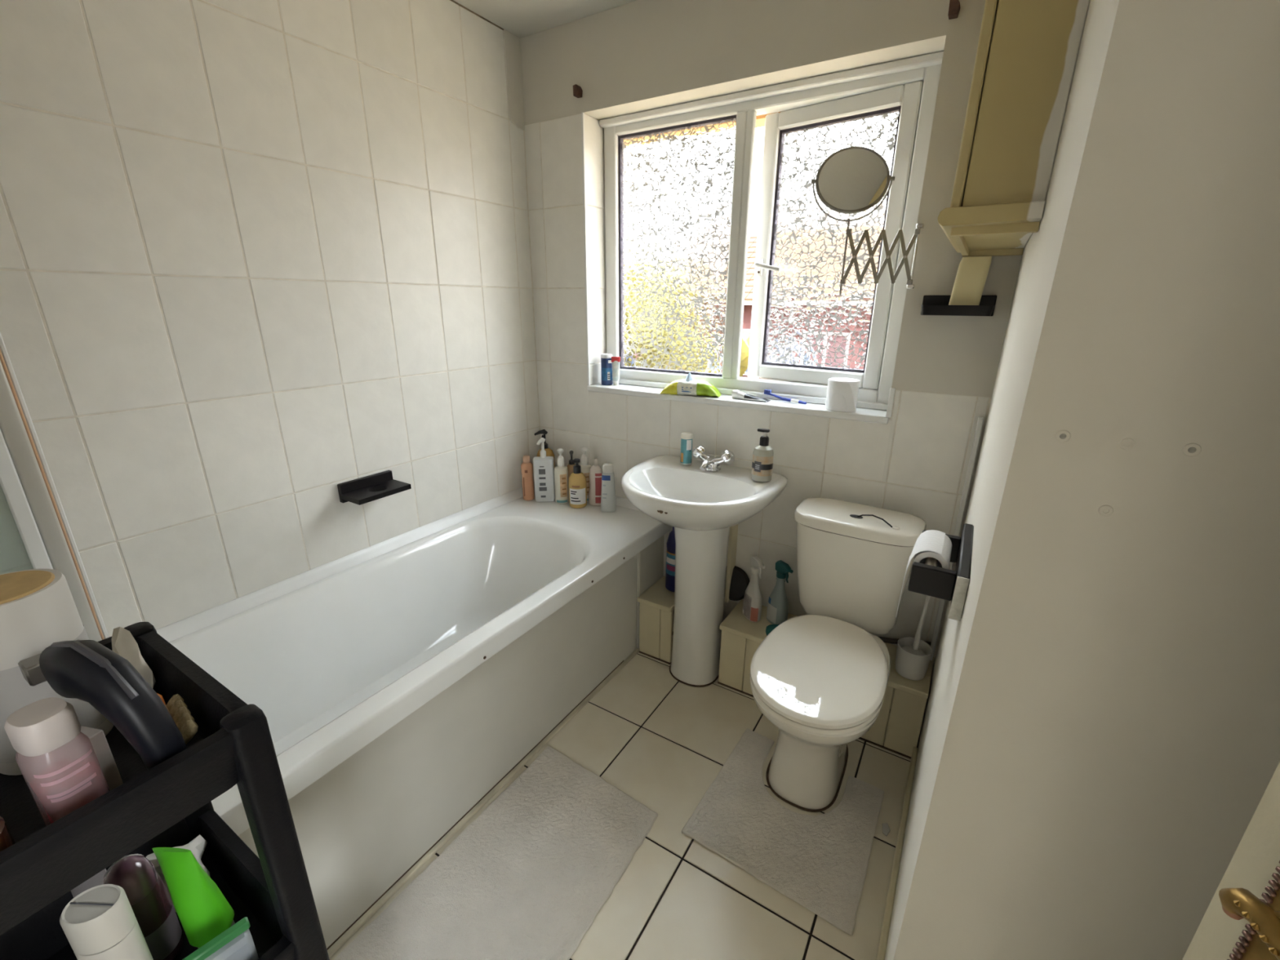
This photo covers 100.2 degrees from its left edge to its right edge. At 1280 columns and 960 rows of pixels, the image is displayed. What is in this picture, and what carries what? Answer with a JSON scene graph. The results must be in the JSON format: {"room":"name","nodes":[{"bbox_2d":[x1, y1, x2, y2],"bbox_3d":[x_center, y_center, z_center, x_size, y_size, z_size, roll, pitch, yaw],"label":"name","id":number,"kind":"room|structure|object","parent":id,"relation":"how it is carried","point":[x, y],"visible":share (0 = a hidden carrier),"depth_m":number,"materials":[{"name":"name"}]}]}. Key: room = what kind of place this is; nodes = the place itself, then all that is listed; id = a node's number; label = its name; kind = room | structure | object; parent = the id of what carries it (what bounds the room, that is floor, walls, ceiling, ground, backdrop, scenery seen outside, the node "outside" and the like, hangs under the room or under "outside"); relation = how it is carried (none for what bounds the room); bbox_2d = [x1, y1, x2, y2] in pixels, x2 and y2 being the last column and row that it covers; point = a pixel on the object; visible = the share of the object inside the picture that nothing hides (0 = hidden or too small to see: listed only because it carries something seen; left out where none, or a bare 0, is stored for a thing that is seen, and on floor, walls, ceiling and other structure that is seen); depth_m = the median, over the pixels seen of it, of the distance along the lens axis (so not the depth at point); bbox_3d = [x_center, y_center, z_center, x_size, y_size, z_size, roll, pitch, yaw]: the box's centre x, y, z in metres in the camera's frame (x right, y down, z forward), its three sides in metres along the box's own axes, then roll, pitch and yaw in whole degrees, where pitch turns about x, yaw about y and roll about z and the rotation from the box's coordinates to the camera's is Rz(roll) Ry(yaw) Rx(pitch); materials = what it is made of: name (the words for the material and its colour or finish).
{"room":"bathroom","nodes":[
{"label":"bathroom","id":0,"kind":"room"},
{"bbox_2d":[0,0,541,636],"bbox_3d":[-1.131,-0.228,1.529,0.204,2.414,2.728,11,21,30],"label":"wall","id":1,"kind":"structure","parent":0,"point":[259,259],"depth_m":1.42,"materials":[{"name":"tile"}]},
{"bbox_2d":[0,332,109,641],"bbox_3d":[-1.480,-0.159,0.733,0.026,1.420,0.823,11,21,30],"label":"screen","id":2,"kind":"object","parent":1,"relation":"attached to","point":[27,484],"visible":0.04,"depth_m":1.13,"materials":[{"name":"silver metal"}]},
{"bbox_2d":[156,482,534,642],"bbox_3d":[-0.953,0.265,1.779,0.028,0.033,1.894,11,21,30],"label":"trim","id":3,"kind":"structure","parent":1,"relation":"attached to","point":[182,628],"depth_m":1.68,"materials":[{"name":"white paint"}]},
{"bbox_2d":[337,470,411,505],"bbox_3d":[-0.868,0.028,1.755,0.111,0.062,0.184,11,21,30],"label":"holder","id":4,"kind":"object","parent":1,"relation":"attached to","point":[366,489],"visible":1,"depth_m":1.75,"materials":[{"name":"black plastic"}]},
{"bbox_2d":[453,0,636,38],"bbox_3d":[-0.086,-1.272,0.676,2.470,0.120,2.450,11,21,30],"label":"ceiling","id":5,"kind":"structure","parent":0,"point":[520,18],"depth_m":1.81,"materials":[{"name":"paint"}]},
{"bbox_2d":[328,631,920,959],"bbox_3d":[-0.217,1.080,1.316,2.420,0.120,2.798,11,21,30],"label":"floor","id":6,"kind":"structure","parent":0,"point":[661,740],"depth_m":1.44,"materials":[{"name":"tile"}]},
{"bbox_2d":[0,622,329,959],"bbox_3d":[-0.685,0.736,0.648,0.345,0.947,0.462,11,21,30],"label":"trolley","id":7,"kind":"object","parent":6,"relation":"on","point":[168,804],"visible":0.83,"depth_m":0.61,"materials":[{"name":"black plastic"}]},
{"bbox_2d":[0,816,15,851],"bbox_3d":[-0.593,0.330,0.464,0.065,0.087,0.064,11,21,30],"label":"glass jar","id":8,"kind":"object","parent":7,"relation":"in","point":[6,840],"visible":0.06,"depth_m":0.48,"materials":[{"name":"glass"}]},
{"bbox_2d":[4,697,107,825],"bbox_3d":[-0.573,0.284,0.529,0.059,0.134,0.043,8,20,21],"label":"bottle","id":9,"kind":"object","parent":7,"relation":"in","point":[40,727],"visible":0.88,"depth_m":0.52,"materials":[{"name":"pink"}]},
{"bbox_2d":[33,748,92,778],"bbox_3d":[-0.551,0.274,0.513,0.011,0.004,0.039,14,23,35],"label":"print","id":10,"kind":"object","parent":9,"relation":"on","point":[90,751],"depth_m":0.51},
{"bbox_2d":[40,762,89,786],"bbox_3d":[-0.551,0.284,0.513,0.007,0.004,0.033,15,24,38],"label":"print","id":11,"kind":"object","parent":9,"relation":"on","point":[71,764],"depth_m":0.51},
{"bbox_2d":[50,781,92,802],"bbox_3d":[-0.551,0.303,0.519,0.005,0.004,0.028,15,24,38],"label":"print","id":12,"kind":"object","parent":9,"relation":"on","point":[66,791],"depth_m":0.52},
{"bbox_2d":[46,772,96,799],"bbox_3d":[-0.550,0.298,0.519,0.007,0.004,0.034,14,23,35],"label":"print","id":13,"kind":"object","parent":9,"relation":"on","point":[79,784],"depth_m":0.52},
{"bbox_2d":[0,568,113,775],"bbox_3d":[-0.701,0.217,0.613,0.105,0.207,0.105,11,21,30],"label":"pot","id":14,"kind":"object","parent":7,"relation":"in","point":[38,610],"visible":0.52,"depth_m":0.58,"materials":[{"name":"plastic"}]},
{"bbox_2d":[27,725,123,791],"bbox_3d":[-0.608,0.300,0.573,0.080,0.075,0.024,4,19,11],"label":"box","id":15,"kind":"object","parent":7,"relation":"in","point":[88,738],"visible":0.28,"depth_m":0.56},
{"bbox_2d":[71,868,106,897],"bbox_3d":[-0.736,0.563,0.724,0.037,0.140,0.037,14,23,36],"label":"tube","id":16,"kind":"object","parent":7,"relation":"in","point":[98,879],"visible":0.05,"depth_m":0.71,"materials":[{"name":"grey plastic"}]},
{"bbox_2d":[17,639,186,769],"bbox_3d":[-0.570,0.247,0.568,0.169,0.171,0.052,7,19,19],"label":"hair dryer","id":17,"kind":"object","parent":7,"relation":"in","point":[88,671],"visible":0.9,"depth_m":0.54,"materials":[{"name":"black plastic"}]},
{"bbox_2d":[59,884,153,959],"bbox_3d":[-0.609,0.565,0.625,0.058,0.200,0.046,1,18,2],"label":"bottle","id":18,"kind":"object","parent":7,"relation":"in","point":[100,922],"visible":1,"depth_m":0.59,"materials":[{"name":"beige plastic"}]},
{"bbox_2d":[0,630,247,935],"bbox_3d":[-0.682,0.329,0.513,0.341,0.075,0.450,11,21,30],"label":"tray","id":19,"kind":"object","parent":7,"relation":"on","point":[45,862],"depth_m":0.54,"materials":[{"name":"black plastic"}]},
{"bbox_2d":[111,626,155,688],"bbox_3d":[-0.652,0.240,0.681,0.045,0.120,0.031,-6,19,-17],"label":"crumpled tissue","id":20,"kind":"object","parent":7,"relation":"in","point":[123,643],"visible":0.34,"depth_m":0.67,"materials":[{"name":"white paper"}]},
{"bbox_2d":[102,853,183,959],"bbox_3d":[-0.649,0.558,0.696,0.064,0.168,0.054,11,21,30],"label":"shampoo bottle","id":21,"kind":"object","parent":7,"relation":"in","point":[148,898],"visible":0.76,"depth_m":0.68,"materials":[{"name":"plastic"}]},
{"bbox_2d":[0,808,294,959],"bbox_3d":[-0.685,0.642,0.617,0.341,0.075,0.450,11,21,30],"label":"tray","id":22,"kind":"object","parent":7,"relation":"on","point":[237,871],"depth_m":0.75,"materials":[{"name":"black plastic"}]},
{"bbox_2d":[156,693,198,744],"bbox_3d":[-0.540,0.289,0.625,0.096,0.055,0.028,15,23,37],"label":"brush","id":23,"kind":"object","parent":7,"relation":"in","point":[175,706],"visible":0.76,"depth_m":0.61,"materials":[{"name":"brown wood"}]},
{"bbox_2d":[146,835,209,911],"bbox_3d":[-0.664,0.573,0.777,0.077,0.088,0.078,11,21,30],"label":"crumpled cloth","id":24,"kind":"object","parent":7,"relation":"in","point":[197,846],"visible":0.22,"depth_m":0.78,"materials":[{"name":"white fabric"}]},
{"bbox_2d":[151,847,235,959],"bbox_3d":[-0.580,0.547,0.705,0.070,0.181,0.050,15,23,36],"label":"bottle","id":25,"kind":"object","parent":7,"relation":"in","point":[203,912],"visible":0.87,"depth_m":0.68,"materials":[{"name":"plastic"}]},
{"bbox_2d":[182,916,254,959],"bbox_3d":[-0.528,0.609,0.662,0.038,0.090,0.089,16,24,39],"label":"packet","id":26,"kind":"object","parent":7,"relation":"in","point":[233,944],"visible":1,"depth_m":0.66,"materials":[{"name":"white"}]},
{"bbox_2d":[169,493,670,948],"bbox_3d":[-0.666,0.598,1.701,0.700,0.545,1.894,11,21,30],"label":"bathtub","id":27,"kind":"object","parent":6,"relation":"on","point":[395,689],"visible":0.58,"depth_m":1.59,"materials":[{"name":"white plastic"}]},
{"bbox_2d":[520,455,534,500],"bbox_3d":[-0.494,-0.010,2.351,0.053,0.199,0.053,11,21,30],"label":"lotion bottle","id":28,"kind":"object","parent":27,"relation":"on","point":[526,467],"visible":0.99,"depth_m":2.33,"materials":[{"name":"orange plastic"}]},
{"bbox_2d":[523,477,524,496],"bbox_3d":[-0.507,0.030,2.342,0.007,0.086,0.002,11,21,30],"label":"print","id":29,"kind":"object","parent":28,"relation":"attached to","point":[523,477],"depth_m":2.34},
{"bbox_2d":[533,437,555,502],"bbox_3d":[-0.418,-0.047,2.328,0.087,0.285,0.055,-2,18,-6],"label":"pump bottle","id":30,"kind":"object","parent":27,"relation":"on","point":[543,465],"visible":0.99,"depth_m":2.31,"materials":[{"name":"plastic"}]},
{"bbox_2d":[538,469,545,474],"bbox_3d":[-0.422,-0.035,2.303,0.028,0.024,0.001,-2,18,-6],"label":"print","id":31,"kind":"object","parent":30,"relation":"on","point":[540,471],"depth_m":2.30},
{"bbox_2d":[538,487,546,491],"bbox_3d":[-0.422,0.039,2.328,0.033,0.017,0.001,-2,18,-6],"label":"print","id":32,"kind":"object","parent":30,"relation":"attached to","point":[540,489],"depth_m":2.33},
{"bbox_2d":[533,429,555,483],"bbox_3d":[-0.425,-0.082,2.411,0.080,0.300,0.078,11,21,30],"label":"pump bottle","id":33,"kind":"object","parent":27,"relation":"on","point":[549,452],"visible":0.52,"depth_m":2.37,"materials":[{"name":"orange plastic"}]},
{"bbox_2d":[554,448,568,503],"bbox_3d":[-0.341,-0.018,2.314,0.060,0.240,0.060,11,21,30],"label":"pump bottle","id":34,"kind":"object","parent":27,"relation":"on","point":[561,471],"visible":1,"depth_m":2.30,"materials":[{"name":"beige plastic"}]},
{"bbox_2d":[556,499,567,502],"bbox_3d":[-0.339,0.092,2.325,0.046,0.011,0.011,-2,18,-6],"label":"print","id":35,"kind":"object","parent":34,"relation":"attached to","point":[557,500],"depth_m":2.32},
{"bbox_2d":[560,473,567,497],"bbox_3d":[-0.329,0.024,2.304,0.016,0.103,0.026,11,21,30],"label":"print","id":36,"kind":"object","parent":34,"relation":"on","point":[563,477],"depth_m":2.30},
{"bbox_2d":[566,450,575,480],"bbox_3d":[-0.299,-0.024,2.363,0.055,0.222,0.055,11,21,30],"label":"pump bottle","id":37,"kind":"object","parent":27,"relation":"on","point":[570,466],"visible":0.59,"depth_m":2.33,"materials":[{"name":"brown plastic"}]},
{"bbox_2d":[568,457,586,508],"bbox_3d":[-0.266,0.011,2.275,0.077,0.211,0.078,11,21,30],"label":"pump bottle","id":38,"kind":"object","parent":27,"relation":"on","point":[577,484],"visible":1,"depth_m":2.25,"materials":[{"name":"plastic"}]},
{"bbox_2d":[579,447,591,502],"bbox_3d":[-0.241,-0.025,2.337,0.060,0.240,0.060,11,21,30],"label":"pump bottle","id":39,"kind":"object","parent":27,"relation":"on","point":[585,468],"visible":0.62,"depth_m":2.31,"materials":[{"name":"beige plastic"}]},
{"bbox_2d":[583,472,590,495],"bbox_3d":[-0.230,0.017,2.327,0.016,0.103,0.026,11,21,30],"label":"print","id":40,"kind":"object","parent":39,"relation":"on","point":[587,474],"depth_m":2.32},
{"bbox_2d":[588,458,602,506],"bbox_3d":[-0.188,0.008,2.295,0.072,0.205,0.044,4,19,11],"label":"shampoo bottle","id":41,"kind":"object","parent":27,"relation":"on","point":[595,473],"visible":0.88,"depth_m":2.28,"materials":[{"name":"plastic"}]},
{"bbox_2d":[600,463,616,511],"bbox_3d":[-0.132,0.032,2.227,0.066,0.203,0.041,1,18,2],"label":"lotion bottle","id":42,"kind":"object","parent":27,"relation":"on","point":[608,504],"visible":1,"depth_m":2.21,"materials":[{"name":"plastic"}]},
{"bbox_2d":[326,648,639,958],"bbox_3d":[-0.454,0.932,1.546,0.016,0.012,1.700,11,21,30],"label":"trim","id":43,"kind":"structure","parent":6,"relation":"on","point":[364,918],"depth_m":1.48,"materials":[{"name":"grey plastic"}]},
{"bbox_2d":[333,746,657,959],"bbox_3d":[-0.328,1.014,1.298,0.450,0.011,0.829,11,21,30],"label":"bath mat","id":44,"kind":"object","parent":6,"relation":"on","point":[527,878],"visible":1,"depth_m":1.34,"materials":[{"name":"beige fabric"}]},
{"bbox_2d":[637,575,674,664],"bbox_3d":[0.109,0.578,2.227,0.152,0.262,0.217,11,21,30],"label":"pipe boxing","id":45,"kind":"object","parent":6,"relation":"on","point":[657,602],"visible":0.88,"depth_m":2.15,"materials":[{"name":"beige paint"}]},
{"bbox_2d":[665,526,675,591],"bbox_3d":[0.145,0.303,2.155,0.085,0.305,0.064,11,21,30],"label":"bottle","id":46,"kind":"object","parent":45,"relation":"on","point":[670,555],"visible":0.52,"depth_m":2.15,"materials":[{"name":"blue plastic"}]},
{"bbox_2d":[666,556,675,564],"bbox_3d":[0.131,0.325,2.140,0.065,0.023,0.012,11,21,30],"label":"print","id":47,"kind":"object","parent":46,"relation":"on","point":[669,560],"depth_m":2.14},
{"bbox_2d":[666,564,675,572],"bbox_3d":[0.130,0.354,2.147,0.056,0.023,0.008,11,21,30],"label":"print","id":48,"kind":"object","parent":46,"relation":"attached to","point":[670,567],"depth_m":2.15},
{"bbox_2d":[621,454,787,687],"bbox_3d":[0.181,0.382,1.963,0.540,0.803,0.462,11,21,30],"label":"basin","id":49,"kind":"object","parent":6,"relation":"on","point":[701,506],"visible":0.94,"depth_m":1.92,"materials":[{"name":"white ceramic"}]},
{"bbox_2d":[680,431,693,465],"bbox_3d":[0.174,-0.118,2.006,0.045,0.117,0.045,11,21,30],"label":"tin","id":50,"kind":"object","parent":49,"relation":"on","point":[686,437],"visible":1,"depth_m":1.99,"materials":[{"name":"teal metal"}]},
{"bbox_2d":[680,453,683,462],"bbox_3d":[0.157,-0.084,2.002,0.001,0.035,0.013,-14,23,-37],"label":"print","id":51,"kind":"object","parent":50,"relation":"on","point":[682,454],"depth_m":2.00},
{"bbox_2d":[692,445,734,471],"bbox_3d":[0.250,-0.071,1.925,0.165,0.080,0.124,11,21,30],"label":"mixer tap","id":52,"kind":"object","parent":49,"relation":"on","point":[709,463],"visible":1,"depth_m":1.93,"materials":[{"name":"silver metal"}]},
{"bbox_2d":[706,464,720,471],"bbox_3d":[0.267,-0.055,1.959,0.060,0.030,0.060,11,21,30],"label":"tap","id":53,"kind":"object","parent":52,"relation":"on","point":[711,467],"depth_m":1.94,"materials":[{"name":"silver metal"}]},
{"bbox_2d":[751,428,773,482],"bbox_3d":[0.419,-0.086,1.819,0.070,0.177,0.072,11,21,30],"label":"hand soap","id":54,"kind":"object","parent":49,"relation":"on","point":[762,454],"visible":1,"depth_m":1.80,"materials":[{"name":"white"}]},
{"bbox_2d":[681,728,884,935],"bbox_3d":[0.425,0.945,1.525,0.469,0.010,0.472,11,21,30],"label":"mat","id":55,"kind":"object","parent":6,"relation":"on","point":[820,862],"visible":1,"depth_m":1.46,"materials":[{"name":"beige fabric"}]},
{"bbox_2d":[717,599,933,759],"bbox_3d":[0.638,0.685,1.917,0.685,0.262,0.217,11,21,30],"label":"pipe boxing","id":56,"kind":"object","parent":6,"relation":"on","point":[740,637],"visible":0.42,"depth_m":1.75,"materials":[{"name":"beige paint"}]},
{"bbox_2d":[724,565,750,600],"bbox_3d":[0.366,0.406,2.104,0.140,0.137,0.044,11,21,30],"label":"plunger","id":57,"kind":"object","parent":56,"relation":"on","point":[740,581],"visible":0.54,"depth_m":2.08,"materials":[{"name":"black rubber"}]},
{"bbox_2d":[742,555,764,622],"bbox_3d":[0.420,0.398,1.968,0.052,0.248,0.088,-7,20,-22],"label":"spray bottle","id":58,"kind":"object","parent":56,"relation":"on","point":[752,603],"visible":1,"depth_m":1.95,"materials":[{"name":"plastic"}]},
{"bbox_2d":[765,624,779,635],"bbox_3d":[0.493,0.539,1.895,0.092,0.026,0.068,1,18,3],"label":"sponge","id":59,"kind":"object","parent":56,"relation":"on","point":[769,628],"visible":0.27,"depth_m":1.90,"materials":[{"name":"teal"}]},
{"bbox_2d":[766,560,793,624],"bbox_3d":[0.506,0.409,1.935,0.052,0.248,0.088,-11,22,-31],"label":"spray bottle","id":60,"kind":"object","parent":56,"relation":"on","point":[777,611],"visible":0.98,"depth_m":1.92,"materials":[{"name":"teal plastic"}]},
{"bbox_2d":[878,636,931,645],"bbox_3d":[0.883,0.548,1.824,0.204,0.052,0.023,9,20,25],"label":"pipe","id":61,"kind":"object","parent":56,"relation":"on","point":[888,640],"visible":0.28,"depth_m":1.83,"materials":[{"name":"plastic"}]},
{"bbox_2d":[895,595,932,680],"bbox_3d":[0.864,0.446,1.655,0.099,0.361,0.099,11,21,30],"label":"toilet brush","id":62,"kind":"object","parent":56,"relation":"on","point":[913,657],"visible":0.98,"depth_m":1.67,"materials":[{"name":"white plastic"}]},
{"bbox_2d":[749,497,926,812],"bbox_3d":[0.546,0.524,1.578,0.374,0.781,0.678,11,21,30],"label":"toilet","id":63,"kind":"object","parent":6,"relation":"on","point":[821,677],"visible":0.97,"depth_m":1.55,"materials":[{"name":"beige ceramic"}]},
{"bbox_2d":[882,822,890,835],"bbox_3d":[0.680,0.966,1.480,0.022,0.003,0.042,11,21,30],"label":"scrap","id":64,"kind":"object","parent":6,"relation":"on","point":[886,826],"visible":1,"depth_m":1.48,"materials":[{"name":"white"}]},
{"bbox_2d":[520,0,1022,706],"bbox_3d":[0.313,-0.395,2.065,2.065,2.414,0.251,11,21,30],"label":"wall","id":65,"kind":"structure","parent":0,"point":[638,55],"depth_m":1.77,"materials":[{"name":"tile"}]},
{"bbox_2d":[573,84,582,97],"bbox_3d":[-0.223,-1.396,1.920,0.024,0.035,0.027,11,21,30],"label":"plug","id":66,"kind":"object","parent":65,"relation":"attached to","point":[577,91],"visible":1,"depth_m":1.91,"materials":[{"name":"brown plastic"}]},
{"bbox_2d":[581,111,590,386],"bbox_3d":[-0.212,-0.867,2.100,0.009,0.988,0.010,11,21,30],"label":"trim","id":67,"kind":"structure","parent":65,"relation":"attached to","point":[582,113],"depth_m":2.08,"materials":[{"name":"white paint"}]},
{"bbox_2d":[615,496,639,511],"bbox_3d":[-0.190,0.073,2.377,0.659,0.031,0.025,11,21,30],"label":"trim","id":68,"kind":"structure","parent":65,"relation":"attached to","point":[623,502],"depth_m":2.30,"materials":[{"name":"white paint"}]},
{"bbox_2d":[724,524,737,602],"bbox_3d":[0.356,0.267,2.061,0.014,0.438,0.058,11,21,30],"label":"pipe","id":69,"kind":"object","parent":65,"relation":"attached to","point":[732,542],"depth_m":2.06,"materials":[{"name":"beige paint"}]},
{"bbox_2d":[587,382,888,424],"bbox_3d":[0.313,-0.304,2.020,1.175,0.022,0.141,11,21,30],"label":"window sill","id":70,"kind":"structure","parent":65,"relation":"attached to","point":[872,415],"depth_m":1.90,"materials":[{"name":"white paint"}]},
{"bbox_2d":[600,353,612,385],"bbox_3d":[-0.141,-0.468,2.265,0.050,0.127,0.049,11,21,30],"label":"can","id":71,"kind":"object","parent":70,"relation":"on","point":[606,358],"visible":0.98,"depth_m":2.25,"materials":[{"name":"blue metal"}]},
{"bbox_2d":[611,356,620,385],"bbox_3d":[-0.101,-0.458,2.250,0.030,0.118,0.030,-15,24,-39],"label":"tube","id":72,"kind":"object","parent":70,"relation":"on","point":[615,361],"visible":1,"depth_m":2.24,"materials":[{"name":"white plastic"}]},
{"bbox_2d":[660,372,721,397],"bbox_3d":[0.194,-0.367,2.034,0.224,0.087,0.089,6,19,17],"label":"pack","id":73,"kind":"object","parent":70,"relation":"on","point":[689,385],"visible":1,"depth_m":2.01},
{"bbox_2d":[731,390,770,402],"bbox_3d":[0.403,-0.307,1.945,0.137,0.031,0.044,11,21,28],"label":"toothpaste tube","id":74,"kind":"object","parent":70,"relation":"on","point":[735,393],"visible":1,"depth_m":1.94,"materials":[{"name":"white plastic"}]},
{"bbox_2d":[764,389,806,404],"bbox_3d":[0.517,-0.297,1.911,0.013,0.033,0.171,-17,25,-42],"label":"toothbrush","id":75,"kind":"object","parent":70,"relation":"on","point":[767,392],"visible":1,"depth_m":1.91,"materials":[{"name":"blue plastic"}]},
{"bbox_2d":[825,377,859,412],"bbox_3d":[0.674,-0.283,1.773,0.107,0.098,0.102,11,21,30],"label":"toilet roll","id":76,"kind":"object","parent":70,"relation":"on","point":[842,393],"visible":1,"depth_m":1.74,"materials":[{"name":"white paper"}]},
{"bbox_2d":[755,111,780,127],"bbox_3d":[0.552,-1.373,1.799,7.000,0.258,0.090,11,21,30],"label":"eaves","id":77,"kind":"object","parent":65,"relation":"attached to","point":[760,119],"depth_m":1.88,"materials":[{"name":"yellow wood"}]},
{"bbox_2d":[599,50,943,128],"bbox_3d":[0.347,-1.255,1.749,1.159,0.022,0.040,11,21,30],"label":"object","id":78,"kind":"structure","parent":65,"relation":"attached to","point":[926,60],"depth_m":1.67,"materials":[{"name":"white paint"}]},
{"bbox_2d":[604,63,942,410],"bbox_3d":[0.377,-0.814,1.954,1.159,0.988,0.144,11,21,30],"label":"window","id":79,"kind":"structure","parent":65,"relation":"in","point":[678,187],"depth_m":1.90,"materials":[{"name":"white plastic"}]},
{"bbox_2d":[810,146,924,295],"bbox_3d":[0.631,-0.719,1.489,0.318,0.387,0.084,4,19,11],"label":"mirror","id":80,"kind":"object","parent":65,"relation":"attached to","point":[853,180],"visible":1,"depth_m":1.47,"materials":[{"name":"silver metal"}]},
{"bbox_2d":[885,387,895,417],"bbox_3d":[0.778,-0.240,1.659,0.015,0.091,0.010,11,21,30],"label":"trim","id":81,"kind":"structure","parent":65,"relation":"attached to","point":[891,400],"depth_m":1.66,"materials":[{"name":"white paint"}]},
{"bbox_2d":[947,0,959,19],"bbox_3d":[0.784,-1.176,1.334,0.024,0.035,0.027,11,21,30],"label":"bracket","id":82,"kind":"object","parent":65,"relation":"attached to","point":[954,5],"visible":1,"depth_m":1.33,"materials":[{"name":"brown wood"}]},
{"bbox_2d":[920,295,996,315],"bbox_3d":[0.865,-0.476,1.461,0.178,0.054,0.101,11,21,30],"label":"shelf","id":83,"kind":"object","parent":65,"relation":"attached to","point":[931,304],"visible":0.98,"depth_m":1.45,"materials":[{"name":"black plastic"}]},
{"bbox_2d":[948,256,991,305],"bbox_3d":[0.883,-0.526,1.436,0.081,0.135,0.030,11,21,30],"label":"wooden block","id":84,"kind":"object","parent":83,"relation":"on","point":[971,275],"visible":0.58,"depth_m":1.42,"materials":[{"name":"beige wood"}]},
{"bbox_2d":[884,0,1279,959],"bbox_3d":[1.008,-0.050,1.042,0.555,2.414,1.352,11,21,30],"label":"wall","id":85,"kind":"structure","parent":0,"point":[1099,743],"depth_m":0.57,"materials":[{"name":"paint"}]},
{"bbox_2d":[875,746,918,959],"bbox_3d":[0.638,0.986,1.341,0.014,0.055,0.888,11,21,30],"label":"baseboard","id":86,"kind":"structure","parent":85,"relation":"attached to","point":[882,944],"depth_m":1.34,"materials":[{"name":"beige paint"}]},
{"bbox_2d":[907,523,973,621],"bbox_3d":[0.573,0.157,1.017,0.088,0.079,0.272,11,21,30],"label":"toilet roll holder","id":87,"kind":"object","parent":85,"relation":"attached to","point":[928,579],"visible":0.77,"depth_m":0.95,"materials":[{"name":"black plastic"}]},
{"bbox_2d":[895,529,951,617],"bbox_3d":[0.555,0.185,1.041,0.070,0.151,0.112,11,21,30],"label":"toilet roll","id":88,"kind":"object","parent":87,"relation":"hanging from","point":[935,544],"visible":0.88,"depth_m":1.00,"materials":[{"name":"white paper"}]},
{"bbox_2d":[929,417,983,660],"bbox_3d":[0.973,0.208,1.659,0.014,0.815,0.030,11,21,30],"label":"trim","id":89,"kind":"structure","parent":85,"relation":"attached to","point":[980,420],"depth_m":1.60,"materials":[{"name":"white paint"}]},
{"bbox_2d":[937,0,1089,257],"bbox_3d":[0.767,-0.867,1.071,0.164,0.737,0.616,11,21,30],"label":"upper cabinet","id":90,"kind":"object","parent":85,"relation":"attached to","point":[1027,53],"visible":1,"depth_m":0.90,"materials":[{"name":"paint"}]},
{"bbox_3d":[0.517,0.309,-0.048,0.120,2.414,1.120,11,21,30],"label":"wall","id":91,"kind":"structure","parent":0,"visible":0},
{"bbox_2d":[1182,761,1279,959],"bbox_3d":[0.339,0.385,0.073,0.081,1.979,0.661,4,19,11],"label":"door","id":92,"kind":"structure","parent":91,"relation":"in","point":[1241,921],"depth_m":0.35,"materials":[{"name":"beige paint"}]},
{"label":"outside","id":93,"kind":"structure","parent":0,"visible":0},
{"bbox_3d":[15.407,-4.486,28.053,80.000,0.200,59.700,11,21,30],"label":"ground","id":94,"kind":"structure","parent":93,"visible":0},
{"bbox_2d":[739,328,750,377],"bbox_3d":[0.292,-2.151,12.015,4.415,5.277,4.462,11,21,30],"label":"tree","id":95,"kind":"object","parent":94,"relation":"on","point":[745,335],"visible":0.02,"depth_m":11.08,"materials":[{"name":"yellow plant"}]},
{"bbox_2d":[742,232,770,379],"bbox_3d":[8.083,-4.778,15.767,10.300,8.000,7.810,11,21,30],"label":"house","id":96,"kind":"structure","parent":94,"relation":"on","point":[752,243],"depth_m":15.14,"materials":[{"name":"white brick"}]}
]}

